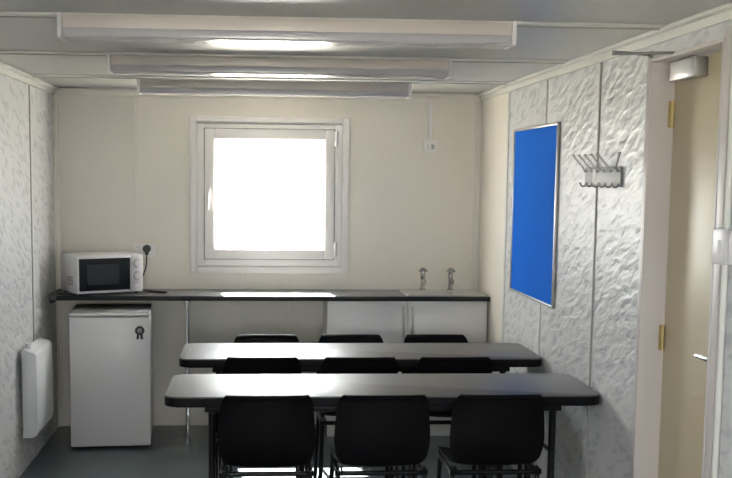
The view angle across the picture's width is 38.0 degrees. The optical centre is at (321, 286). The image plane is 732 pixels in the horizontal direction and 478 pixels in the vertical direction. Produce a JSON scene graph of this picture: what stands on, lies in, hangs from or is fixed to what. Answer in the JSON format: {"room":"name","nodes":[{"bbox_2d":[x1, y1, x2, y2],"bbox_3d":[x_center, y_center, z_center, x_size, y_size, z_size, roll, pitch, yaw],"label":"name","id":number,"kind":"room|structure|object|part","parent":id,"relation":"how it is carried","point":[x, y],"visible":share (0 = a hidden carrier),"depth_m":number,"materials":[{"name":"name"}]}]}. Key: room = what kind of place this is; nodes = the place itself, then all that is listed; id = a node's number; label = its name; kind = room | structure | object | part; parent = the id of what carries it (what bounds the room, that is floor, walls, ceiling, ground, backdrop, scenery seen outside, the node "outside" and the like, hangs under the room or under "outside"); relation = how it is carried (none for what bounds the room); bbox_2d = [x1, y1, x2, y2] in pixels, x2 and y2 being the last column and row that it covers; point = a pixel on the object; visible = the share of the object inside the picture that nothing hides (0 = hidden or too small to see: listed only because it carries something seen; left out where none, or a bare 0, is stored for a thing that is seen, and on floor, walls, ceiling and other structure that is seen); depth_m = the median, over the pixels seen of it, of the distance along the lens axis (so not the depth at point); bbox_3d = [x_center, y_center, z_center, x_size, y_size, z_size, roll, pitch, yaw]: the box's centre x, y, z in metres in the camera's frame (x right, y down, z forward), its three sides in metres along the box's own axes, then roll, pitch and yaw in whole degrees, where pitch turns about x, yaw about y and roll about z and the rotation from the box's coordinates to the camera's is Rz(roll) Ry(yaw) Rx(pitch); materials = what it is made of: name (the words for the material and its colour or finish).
{"room":"break room","nodes":[
{"label":"break room","id":0,"kind":"room"},
{"bbox_2d":[0,73,57,477],"bbox_3d":[-1.494,0.317,2.297,0.090,2.240,9.485,0,6,-4],"label":"wall","id":1,"kind":"structure","parent":0,"point":[17,452],"depth_m":5.95,"materials":[{"name":"paper"}]},
{"bbox_2d":[0,61,58,93],"bbox_3d":[-1.414,-0.772,2.167,0.044,0.044,9.445,0,6,-4],"label":"trim","id":2,"kind":"structure","parent":1,"relation":"attached to","point":[5,69],"depth_m":5.95,"materials":[{"name":"white"}]},
{"bbox_2d":[28,85,37,456],"bbox_3d":[-1.702,-0.075,6.239,0.006,2.194,0.018,0,6,-4],"label":"trim","id":3,"kind":"structure","parent":1,"relation":"attached to","point":[28,85],"depth_m":6.21,"materials":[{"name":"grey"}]},
{"bbox_2d":[21,337,53,437],"bbox_3d":[-1.649,0.560,6.127,0.101,0.531,0.473,0,6,-4],"label":"heater","id":4,"kind":"object","parent":1,"relation":"attached to","point":[36,364],"visible":1,"depth_m":5.93,"materials":[{"name":"white metal"}]},
{"bbox_3d":[-1.641,0.330,5.929,0.028,0.032,0.028,0,6,-4],"label":"thermostat knob","id":5,"kind":"part","parent":4,"relation":"part of","materials":[{"name":"white plastic"}]},
{"bbox_3d":[-1.627,0.606,5.897,0.068,0.458,0.003,0,6,-4],"label":"panel","id":6,"kind":"part","parent":4,"relation":"part of","materials":[{"name":"white metal"}]},
{"bbox_2d":[54,90,480,425],"bbox_3d":[-0.354,-0.180,7.143,2.995,2.240,0.090,0,6,-4],"label":"wall","id":7,"kind":"structure","parent":0,"point":[411,209],"depth_m":7.08,"materials":[{"name":"beige paint"}]},
{"bbox_2d":[53,95,63,426],"bbox_3d":[-1.739,-0.153,6.992,0.030,2.190,0.034,0,6,-4],"label":"trim","id":8,"kind":"structure","parent":7,"relation":"attached to","point":[55,98],"depth_m":6.98,"materials":[{"name":"white"}]},
{"bbox_2d":[133,97,138,303],"bbox_3d":[-1.232,-0.153,7.039,0.030,2.190,0.006,0,6,-4],"label":"trim","id":9,"kind":"structure","parent":7,"relation":"attached to","point":[135,106],"depth_m":6.97,"materials":[{"name":"white plastic"}]},
{"bbox_2d":[133,243,155,256],"bbox_3d":[-1.172,-0.244,7.017,0.150,0.090,0.039,0,6,-4],"label":"wall socket","id":10,"kind":"object","parent":7,"relation":"attached to","point":[137,248],"visible":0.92,"depth_m":7.00,"materials":[{"name":"white plastic"}]},
{"bbox_2d":[242,274,245,333],"bbox_3d":[-0.529,0.423,7.147,0.024,1.035,0.004,0,6,-4],"label":"trim","id":11,"kind":"structure","parent":7,"relation":"attached to","point":[243,275],"depth_m":7.12,"materials":[{"name":"white"}]},
{"bbox_2d":[56,88,479,101],"bbox_3d":[-0.339,-1.262,6.961,2.785,0.050,0.044,0,6,-4],"label":"trim","id":12,"kind":"structure","parent":7,"relation":"attached to","point":[110,92],"depth_m":6.97,"materials":[{"name":"white"}]},
{"bbox_2d":[190,116,349,273],"bbox_3d":[-0.351,-0.610,7.079,1.060,1.037,0.246,0,6,-4],"label":"window","id":13,"kind":"structure","parent":7,"relation":"in","point":[334,133],"depth_m":7.01,"materials":[{"name":"white plastic"}]},
{"bbox_3d":[-0.745,-0.578,6.954,0.022,0.138,0.041,0,6,-4],"label":"handle","id":14,"kind":"part","parent":13,"relation":"part of","materials":[{"name":"white plastic"}]},
{"bbox_3d":[-0.346,-1.087,6.968,0.957,0.016,0.022,0,6,-4],"label":"rail","id":15,"kind":"part","parent":13,"relation":"part of","materials":[{"name":"white plastic"}]},
{"bbox_3d":[-0.348,-0.616,7.049,0.858,0.855,0.105,0,6,-4],"label":"sash","id":16,"kind":"part","parent":13,"relation":"part of","materials":[{"name":"white plastic"}]},
{"bbox_2d":[286,274,289,333],"bbox_3d":[-0.234,0.424,7.167,0.024,1.035,0.004,0,6,-4],"label":"trim","id":17,"kind":"structure","parent":7,"relation":"attached to","point":[287,275],"depth_m":7.13,"materials":[{"name":"white"}]},
{"bbox_2d":[423,101,436,153],"bbox_3d":[0.719,-1.062,7.054,0.088,0.344,0.038,0,6,-4],"label":"switch","id":18,"kind":"object","parent":7,"relation":"attached to","point":[429,146],"visible":1,"depth_m":7.05,"materials":[{"name":"white plastic"}]},
{"bbox_3d":[0.719,-0.933,7.056,0.088,0.088,0.006,0,6,-4],"label":"plate","id":19,"kind":"part","parent":18,"relation":"part of","materials":[{"name":"white plastic"}]},
{"bbox_2d":[472,102,481,288],"bbox_3d":[1.041,-0.610,7.125,0.034,1.255,0.034,0,6,-4],"label":"trim","id":20,"kind":"structure","parent":7,"relation":"attached to","point":[478,104],"depth_m":7.12,"materials":[{"name":"white"}]},
{"bbox_2d":[19,425,516,477],"bbox_3d":[-0.056,1.495,2.515,2.995,0.120,9.665,0,6,-4],"label":"floor","id":21,"kind":"structure","parent":0,"point":[168,455],"depth_m":6.28,"materials":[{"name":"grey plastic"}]},
{"bbox_2d":[69,304,152,446],"bbox_3d":[-1.323,0.555,6.703,0.488,0.850,0.440,0,6,-7],"label":"fridge","id":22,"kind":"object","parent":21,"relation":"on","point":[111,345],"visible":1,"depth_m":6.49,"materials":[{"name":"white metal"}]},
{"bbox_3d":[-1.319,0.134,6.661,0.480,0.004,0.428,0,6,-7],"label":"panel","id":23,"kind":"part","parent":22,"relation":"part of","materials":[{"name":"grey plastic"}]},
{"bbox_2d":[223,357,301,477],"bbox_3d":[-0.316,0.720,5.559,0.430,0.784,0.483,0,6,-4],"label":"chair","id":24,"kind":"object","parent":21,"relation":"on","point":[232,365],"visible":0.23,"depth_m":5.33,"materials":[{"name":"black plastic"}]},
{"bbox_3d":[-0.302,0.508,5.355,0.410,0.320,0.096,0,6,-4],"label":"backrest","id":25,"kind":"part","parent":24,"relation":"part of","materials":[{"name":"black plastic"}]},
{"bbox_3d":[-0.113,0.911,5.422,0.024,0.415,0.132,-1,6,-11],"label":"leg","id":26,"kind":"part","parent":24,"relation":"part of","materials":[{"name":"black metal"}]},
{"bbox_2d":[218,395,314,477],"bbox_3d":[-0.244,0.817,4.640,0.430,0.784,0.483,0,6,-4],"label":"chair","id":27,"kind":"object","parent":21,"relation":"on","point":[254,431],"visible":1,"depth_m":4.44,"materials":[{"name":"black plastic"}]},
{"bbox_3d":[-0.431,0.785,4.655,0.022,0.021,0.320,0,6,-4],"label":"rail","id":28,"kind":"part","parent":27,"relation":"part of","materials":[{"name":"black metal"}]},
{"bbox_3d":[-0.246,0.770,4.680,0.400,0.077,0.364,0,6,-4],"label":"seat","id":29,"kind":"part","parent":27,"relation":"part of","materials":[{"name":"black plastic"}]},
{"bbox_3d":[-0.060,0.786,4.679,0.022,0.021,0.320,0,6,-4],"label":"rail","id":30,"kind":"part","parent":27,"relation":"part of","materials":[{"name":"black metal"}]},
{"bbox_2d":[228,334,304,477],"bbox_3d":[-0.316,0.679,6.062,0.430,0.760,0.483,0,6,-4],"label":"chair","id":31,"kind":"object","parent":21,"relation":"on","point":[242,338],"visible":0.2,"depth_m":6.21,"materials":[{"name":"black plastic"}]},
{"bbox_3d":[-0.326,0.436,6.218,0.410,0.310,0.096,0,6,-4],"label":"backrest","id":32,"kind":"part","parent":31,"relation":"part of","materials":[{"name":"black plastic"}]},
{"bbox_2d":[48,289,489,440],"bbox_3d":[-0.337,0.500,6.939,2.798,0.930,0.430,0,6,-4],"label":"countertop","id":33,"kind":"structure","parent":21,"relation":"on","point":[185,295],"depth_m":6.75,"materials":[{"name":"grey laminate"}]},
{"bbox_2d":[56,289,76,295],"bbox_3d":[-1.645,0.035,6.745,0.085,0.008,0.392,-2,7,-26],"label":"black flex","id":34,"kind":"object","parent":33,"relation":"on","point":[60,289],"visible":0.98,"depth_m":6.66,"materials":[{"name":"black plastic"}]},
{"bbox_2d":[60,251,142,295],"bbox_3d":[-1.411,-0.089,6.797,0.437,0.250,0.347,-3,7,-32],"label":"microwave","id":35,"kind":"object","parent":33,"relation":"on","point":[110,271],"visible":1,"depth_m":6.67,"materials":[{"name":"white plastic"}]},
{"bbox_3d":[-1.370,-0.080,6.657,0.355,0.234,0.022,-3,7,-32],"label":"door","id":36,"kind":"part","parent":35,"relation":"part of","materials":[{"name":"white plastic"}]},
{"bbox_3d":[-1.361,-0.079,6.649,0.334,0.202,0.003,-3,7,-32],"label":"door glass","id":37,"kind":"part","parent":35,"relation":"part of","materials":[{"name":"black glass"}]},
{"bbox_3d":[-1.184,-0.090,6.771,0.079,0.234,0.022,-3,7,-32],"label":"control panel","id":38,"kind":"part","parent":35,"relation":"part of","materials":[{"name":"white plastic"}]},
{"bbox_2d":[143,245,166,292],"bbox_3d":[-1.104,-0.119,6.880,0.094,0.294,0.304,-3,7,-32],"label":"power cord","id":39,"kind":"object","parent":33,"relation":"on","point":[146,248],"visible":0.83,"depth_m":6.97,"materials":[{"name":"black plastic"}]},
{"bbox_3d":[-0.852,0.531,6.723,0.060,0.902,0.060,0,6,-4],"label":"leg","id":40,"kind":"part","parent":33,"relation":"part of","materials":[{"name":"silver metal"}]},
{"bbox_2d":[418,268,427,289],"bbox_3d":[0.676,-0.051,7.053,0.060,0.150,0.129,0,6,-4],"label":"tap","id":41,"kind":"object","parent":33,"relation":"on","point":[422,271],"visible":1,"depth_m":7.07,"materials":[{"name":"silver metal"}]},
{"bbox_3d":[0.675,-0.110,7.081,0.052,0.040,0.052,6,8,41],"label":"handle","id":42,"kind":"part","parent":41,"relation":"part of","materials":[{"name":"silver metal"}]},
{"bbox_2d":[399,289,484,295],"bbox_3d":[0.786,0.037,6.973,0.520,0.006,0.340,0,6,-4],"label":"sink","id":43,"kind":"object","parent":33,"relation":"in","point":[408,292],"visible":1,"depth_m":6.97,"materials":[{"name":"silver metal"}]},
{"bbox_2d":[446,268,454,289],"bbox_3d":[0.863,-0.051,7.065,0.060,0.150,0.129,0,6,-4],"label":"tap","id":44,"kind":"object","parent":33,"relation":"on","point":[450,271],"visible":1,"depth_m":7.08,"materials":[{"name":"silver metal"}]},
{"bbox_3d":[0.861,-0.109,7.093,0.052,0.040,0.052,6,8,41],"label":"handle","id":45,"kind":"part","parent":44,"relation":"part of","materials":[{"name":"silver metal"}]},
{"bbox_2d":[313,334,393,477],"bbox_3d":[0.178,0.681,6.094,0.430,0.760,0.483,0,6,-4],"label":"chair","id":46,"kind":"object","parent":21,"relation":"on","point":[326,338],"visible":0.14,"depth_m":6.25,"materials":[{"name":"black plastic"}]},
{"bbox_3d":[0.168,0.438,6.251,0.410,0.310,0.096,0,6,-4],"label":"backrest","id":47,"kind":"part","parent":46,"relation":"part of","materials":[{"name":"black plastic"}]},
{"bbox_2d":[313,357,398,477],"bbox_3d":[0.178,0.721,5.592,0.430,0.784,0.483,0,6,-4],"label":"chair","id":48,"kind":"object","parent":21,"relation":"on","point":[330,365],"visible":0.32,"depth_m":5.38,"materials":[{"name":"black plastic"}]},
{"bbox_3d":[-0.029,0.873,5.795,0.024,0.412,0.073,-2,6,-20],"label":"leg","id":49,"kind":"part","parent":48,"relation":"part of","materials":[{"name":"black"}]},
{"bbox_3d":[-0.009,0.690,5.606,0.022,0.021,0.320,0,6,-4],"label":"rail","id":50,"kind":"part","parent":48,"relation":"part of","materials":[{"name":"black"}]},
{"bbox_3d":[-0.006,0.911,5.429,0.024,0.415,0.132,1,6,4],"label":"leg","id":51,"kind":"part","parent":48,"relation":"part of","materials":[{"name":"black"}]},
{"bbox_3d":[0.192,0.509,5.387,0.410,0.320,0.096,0,6,-4],"label":"backrest","id":52,"kind":"part","parent":48,"relation":"part of","materials":[{"name":"black plastic"}]},
{"bbox_2d":[179,343,541,477],"bbox_3d":[0.191,0.718,5.719,1.880,0.761,0.525,0,6,-4],"label":"folding table","id":53,"kind":"object","parent":21,"relation":"on","point":[311,356],"visible":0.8,"depth_m":5.62,"materials":[{"name":"black laminate"}]},
{"bbox_3d":[-0.535,0.768,5.483,0.042,0.696,0.042,0,6,-4],"label":"leg","id":54,"kind":"part","parent":53,"relation":"part of","materials":[{"name":"black"}]},
{"bbox_3d":[0.208,0.422,5.474,1.540,0.030,0.024,0,6,-4],"label":"rail","id":55,"kind":"part","parent":53,"relation":"part of","materials":[{"name":"black metal"}]},
{"bbox_3d":[0.942,0.773,5.579,0.042,0.696,0.042,0,6,-4],"label":"leg","id":56,"kind":"part","parent":53,"relation":"part of","materials":[{"name":"black metal"}]},
{"bbox_2d":[329,394,429,477],"bbox_3d":[0.245,0.819,4.672,0.430,0.784,0.483,0,6,-4],"label":"chair","id":57,"kind":"object","parent":21,"relation":"on","point":[371,430],"visible":1,"depth_m":4.48,"materials":[{"name":"black plastic"}]},
{"bbox_3d":[0.037,0.970,4.876,0.024,0.412,0.073,-2,6,-20],"label":"leg","id":58,"kind":"part","parent":57,"relation":"part of","materials":[{"name":"black metal"}]},
{"bbox_3d":[0.058,0.787,4.687,0.022,0.021,0.320,0,6,-4],"label":"rail","id":59,"kind":"part","parent":57,"relation":"part of","materials":[{"name":"black"}]},
{"bbox_3d":[0.243,0.772,4.712,0.400,0.077,0.364,0,6,-4],"label":"seat","id":60,"kind":"part","parent":57,"relation":"part of","materials":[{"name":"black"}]},
{"bbox_3d":[0.424,0.971,4.901,0.024,0.412,0.073,2,6,13],"label":"leg","id":61,"kind":"part","parent":57,"relation":"part of","materials":[{"name":"black"}]},
{"bbox_2d":[164,373,599,477],"bbox_3d":[0.253,0.815,4.801,1.880,0.761,0.525,0,6,-4],"label":"folding table","id":62,"kind":"object","parent":21,"relation":"on","point":[557,390],"visible":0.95,"depth_m":4.67,"materials":[{"name":"grey laminate"}]},
{"bbox_3d":[-0.473,0.865,4.565,0.042,0.696,0.042,0,6,-4],"label":"leg","id":63,"kind":"part","parent":62,"relation":"part of","materials":[{"name":"black metal"}]},
{"bbox_3d":[-0.498,0.825,4.947,0.042,0.696,0.042,0,6,-4],"label":"leg","id":64,"kind":"part","parent":62,"relation":"part of","materials":[{"name":"black"}]},
{"bbox_3d":[0.270,0.519,4.556,1.540,0.030,0.024,0,6,-4],"label":"rail","id":65,"kind":"part","parent":62,"relation":"part of","materials":[{"name":"black metal"}]},
{"bbox_3d":[0.979,0.829,5.044,0.042,0.696,0.042,0,6,-4],"label":"leg","id":66,"kind":"part","parent":62,"relation":"part of","materials":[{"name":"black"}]},
{"bbox_3d":[1.003,0.870,4.662,0.042,0.696,0.042,0,6,-4],"label":"leg","id":67,"kind":"part","parent":62,"relation":"part of","materials":[{"name":"black metal"}]},
{"bbox_2d":[323,301,486,436],"bbox_3d":[0.534,0.516,7.003,1.033,0.898,0.420,0,6,-4],"label":"base cabinet","id":68,"kind":"object","parent":21,"relation":"on","point":[391,320],"visible":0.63,"depth_m":6.80,"materials":[{"name":"white"}]},
{"bbox_3d":[0.288,0.481,6.815,0.513,0.786,0.018,0,6,-4],"label":"door","id":69,"kind":"part","parent":68,"relation":"part of","materials":[{"name":"white laminate"}]},
{"bbox_3d":[0.522,0.228,6.778,0.012,0.201,0.036,0,6,-4],"label":"handle","id":70,"kind":"part","parent":68,"relation":"part of","materials":[{"name":"silver metal"}]},
{"bbox_3d":[0.578,0.229,6.782,0.012,0.201,0.036,0,6,-4],"label":"handle","id":71,"kind":"part","parent":68,"relation":"part of","materials":[{"name":"silver metal"}]},
{"bbox_3d":[0.803,0.482,6.849,0.512,0.786,0.018,0,6,-4],"label":"door","id":72,"kind":"part","parent":68,"relation":"part of","materials":[{"name":"white"}]},
{"bbox_2d":[402,334,482,477],"bbox_3d":[0.680,0.682,6.127,0.430,0.760,0.483,0,6,-4],"label":"chair","id":73,"kind":"object","parent":21,"relation":"on","point":[410,338],"visible":0.21,"depth_m":6.28,"materials":[{"name":"black plastic"}]},
{"bbox_3d":[0.670,0.439,6.284,0.410,0.310,0.096,0,6,-4],"label":"backrest","id":74,"kind":"part","parent":73,"relation":"part of","materials":[{"name":"black plastic"}]},
{"bbox_2d":[400,357,491,477],"bbox_3d":[0.664,0.723,5.623,0.430,0.784,0.483,0,6,-4],"label":"chair","id":75,"kind":"object","parent":21,"relation":"on","point":[425,365],"visible":0.32,"depth_m":5.40,"materials":[{"name":"black plastic"}]},
{"bbox_3d":[0.678,0.511,5.419,0.410,0.320,0.096,0,6,-4],"label":"backrest","id":76,"kind":"part","parent":75,"relation":"part of","materials":[{"name":"black plastic"}]},
{"bbox_3d":[0.843,0.875,5.852,0.024,0.412,0.073,2,6,13],"label":"leg","id":77,"kind":"part","parent":75,"relation":"part of","materials":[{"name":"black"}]},
{"bbox_2d":[436,394,544,477],"bbox_3d":[0.739,0.820,4.705,0.430,0.784,0.483,0,6,-4],"label":"chair","id":78,"kind":"object","parent":21,"relation":"on","point":[486,430],"visible":1,"depth_m":4.51,"materials":[{"name":"black plastic"}]},
{"bbox_3d":[0.531,0.971,4.908,0.024,0.412,0.073,-2,6,-20],"label":"leg","id":79,"kind":"part","parent":78,"relation":"part of","materials":[{"name":"black metal"}]},
{"bbox_3d":[0.552,0.788,4.719,0.022,0.021,0.320,0,6,-4],"label":"rail","id":80,"kind":"part","parent":78,"relation":"part of","materials":[{"name":"black metal"}]},
{"bbox_3d":[0.737,0.773,4.744,0.400,0.077,0.364,0,6,-4],"label":"seat","id":81,"kind":"part","parent":78,"relation":"part of","materials":[{"name":"black plastic"}]},
{"bbox_3d":[0.918,0.972,4.933,0.024,0.412,0.073,2,6,13],"label":"leg","id":82,"kind":"part","parent":78,"relation":"part of","materials":[{"name":"black metal"}]},
{"bbox_2d":[0,0,731,93],"bbox_3d":[-0.033,-0.872,2.266,3.195,0.160,9.865,0,6,-4],"label":"ceiling","id":83,"kind":"structure","parent":0,"point":[20,34],"depth_m":4.03,"materials":[{"name":"white paint"}]},
{"bbox_2d":[30,74,508,84],"bbox_3d":[-0.279,-1.186,6.044,2.715,0.008,0.060,0,6,-4],"label":"trim","id":84,"kind":"structure","parent":83,"relation":"attached to","point":[46,75],"depth_m":6.03,"materials":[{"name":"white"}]},
{"bbox_2d":[137,79,411,98],"bbox_3d":[-0.275,-1.168,6.247,1.602,0.086,0.128,0,6,-4],"label":"ceiling light","id":85,"kind":"object","parent":83,"relation":"attached to","point":[144,86],"visible":0.86,"depth_m":6.19,"materials":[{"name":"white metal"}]},
{"bbox_2d":[141,87,407,97],"bbox_3d":[-0.275,-1.145,6.250,1.562,0.034,0.126,0,6,-4],"label":"diffuser","id":86,"kind":"object","parent":85,"relation":"attached to","point":[351,92],"depth_m":6.20,"materials":[{"name":"grey plastic"}]},
{"bbox_2d":[107,55,451,79],"bbox_3d":[-0.192,-1.034,4.977,1.602,0.086,0.128,0,6,-4],"label":"ceiling light","id":87,"kind":"object","parent":83,"relation":"attached to","point":[116,64],"visible":0.93,"depth_m":4.92,"materials":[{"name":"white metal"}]},
{"bbox_2d":[111,64,447,78],"bbox_3d":[-0.193,-1.010,4.979,1.562,0.034,0.126,0,6,-4],"label":"diffuser","id":88,"kind":"object","parent":87,"relation":"attached to","point":[404,71],"depth_m":4.93,"materials":[{"name":"grey plastic"}]},
{"bbox_2d":[0,50,567,63],"bbox_3d":[-0.204,-1.065,4.897,2.715,0.008,0.060,0,6,-4],"label":"trim","id":89,"kind":"structure","parent":83,"relation":"attached to","point":[1,51],"depth_m":4.88,"materials":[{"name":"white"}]},
{"bbox_2d":[57,12,516,49],"bbox_3d":[-0.115,-0.905,3.751,1.602,0.086,0.128,0,6,-4],"label":"ceiling light","id":90,"kind":"object","parent":83,"relation":"attached to","point":[70,27],"visible":1,"depth_m":3.70,"materials":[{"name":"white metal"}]},
{"bbox_2d":[63,27,510,48],"bbox_3d":[-0.116,-0.881,3.754,1.562,0.034,0.126,0,6,-4],"label":"diffuser","id":91,"kind":"object","parent":90,"relation":"attached to","point":[325,36],"depth_m":3.71,"materials":[{"name":"grey plastic"}]},
{"bbox_2d":[0,11,665,29],"bbox_3d":[-0.128,-0.941,3.721,2.715,0.008,0.060,0,6,-4],"label":"trim","id":92,"kind":"structure","parent":83,"relation":"attached to","point":[2,13],"depth_m":3.73,"materials":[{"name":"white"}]},
{"bbox_2d":[477,20,731,477],"bbox_3d":[1.405,0.326,2.486,0.090,2.240,9.485,0,6,-4],"label":"wall","id":93,"kind":"structure","parent":0,"point":[573,97],"depth_m":4.83,"materials":[{"name":"paint"}]},
{"bbox_2d":[501,92,509,342],"bbox_3d":[1.100,-0.067,6.413,0.006,2.194,0.044,0,6,-4],"label":"trim","id":94,"kind":"structure","parent":93,"relation":"attached to","point":[508,97],"depth_m":6.37,"materials":[{"name":"white"}]},
{"bbox_2d":[509,122,560,308],"bbox_3d":[1.141,-0.400,5.733,0.016,0.932,0.892,0,6,-4],"label":"pinboard","id":95,"kind":"object","parent":93,"relation":"attached to","point":[536,149],"visible":1,"depth_m":5.67,"materials":[{"name":"blue fabric"}]},
{"bbox_2d":[534,80,547,477],"bbox_3d":[1.154,0.021,5.589,0.006,2.194,0.008,0,6,-4],"label":"trim","id":96,"kind":"structure","parent":93,"relation":"attached to","point":[547,80],"depth_m":5.60,"materials":[{"name":"white plastic"}]},
{"bbox_2d":[585,62,601,477],"bbox_3d":[1.209,0.110,4.746,0.006,2.194,0.012,0,6,-4],"label":"trim","id":97,"kind":"structure","parent":93,"relation":"attached to","point":[600,79],"depth_m":4.72,"materials":[{"name":"grey"}]},
{"bbox_2d":[572,152,621,187],"bbox_3d":[1.192,-0.497,4.529,0.072,0.147,0.623,0,6,-4],"label":"coat rack","id":98,"kind":"object","parent":93,"relation":"attached to","point":[607,176],"visible":1,"depth_m":4.56,"materials":[{"name":"silver metal"}]},
{"bbox_3d":[1.214,-0.478,4.593,0.004,0.085,0.470,0,6,-4],"label":"plate","id":99,"kind":"part","parent":98,"relation":"part of","materials":[{"name":"grey paint"}]},
{"bbox_2d":[476,1,731,100],"bbox_3d":[1.349,-0.763,2.348,0.044,0.044,9.445,0,6,-4],"label":"trim","id":100,"kind":"structure","parent":93,"relation":"attached to","point":[720,14],"depth_m":4.22,"materials":[{"name":"white plastic"}]},
{"bbox_2d":[612,26,731,477],"bbox_3d":[1.228,0.206,3.825,0.338,2.195,0.740,0,6,-4],"label":"door","id":101,"kind":"structure","parent":93,"relation":"in","point":[688,91],"depth_m":3.97,"materials":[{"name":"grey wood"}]},
{"bbox_3d":[1.234,-0.853,3.856,0.251,0.045,0.255,-5,8,-41],"label":"closer arm","id":102,"kind":"part","parent":101,"relation":"part of","materials":[{"name":"grey metal"}]},
{"bbox_3d":[1.334,0.288,3.631,0.066,0.142,0.146,0,6,-4],"label":"handle","id":103,"kind":"part","parent":101,"relation":"part of","materials":[{"name":"silver metal"}]},
{"bbox_2d":[711,71,731,477],"bbox_3d":[1.276,0.164,3.402,0.046,2.012,0.106,0,6,-4],"label":"door frame","id":104,"kind":"structure","parent":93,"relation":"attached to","point":[721,238],"depth_m":3.39,"materials":[{"name":"white plastic"}]},
{"bbox_3d":[1.265,-0.128,3.370,0.008,0.114,0.106,0,6,-4],"label":"plate","id":105,"kind":"part","parent":104,"relation":"part of","materials":[{"name":"white plastic"}]},
{"label":"outside","id":106,"kind":"structure","parent":0,"visible":0},
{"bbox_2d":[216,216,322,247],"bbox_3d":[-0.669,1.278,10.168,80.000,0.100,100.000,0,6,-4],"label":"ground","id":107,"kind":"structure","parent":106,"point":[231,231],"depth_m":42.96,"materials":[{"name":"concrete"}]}
]}

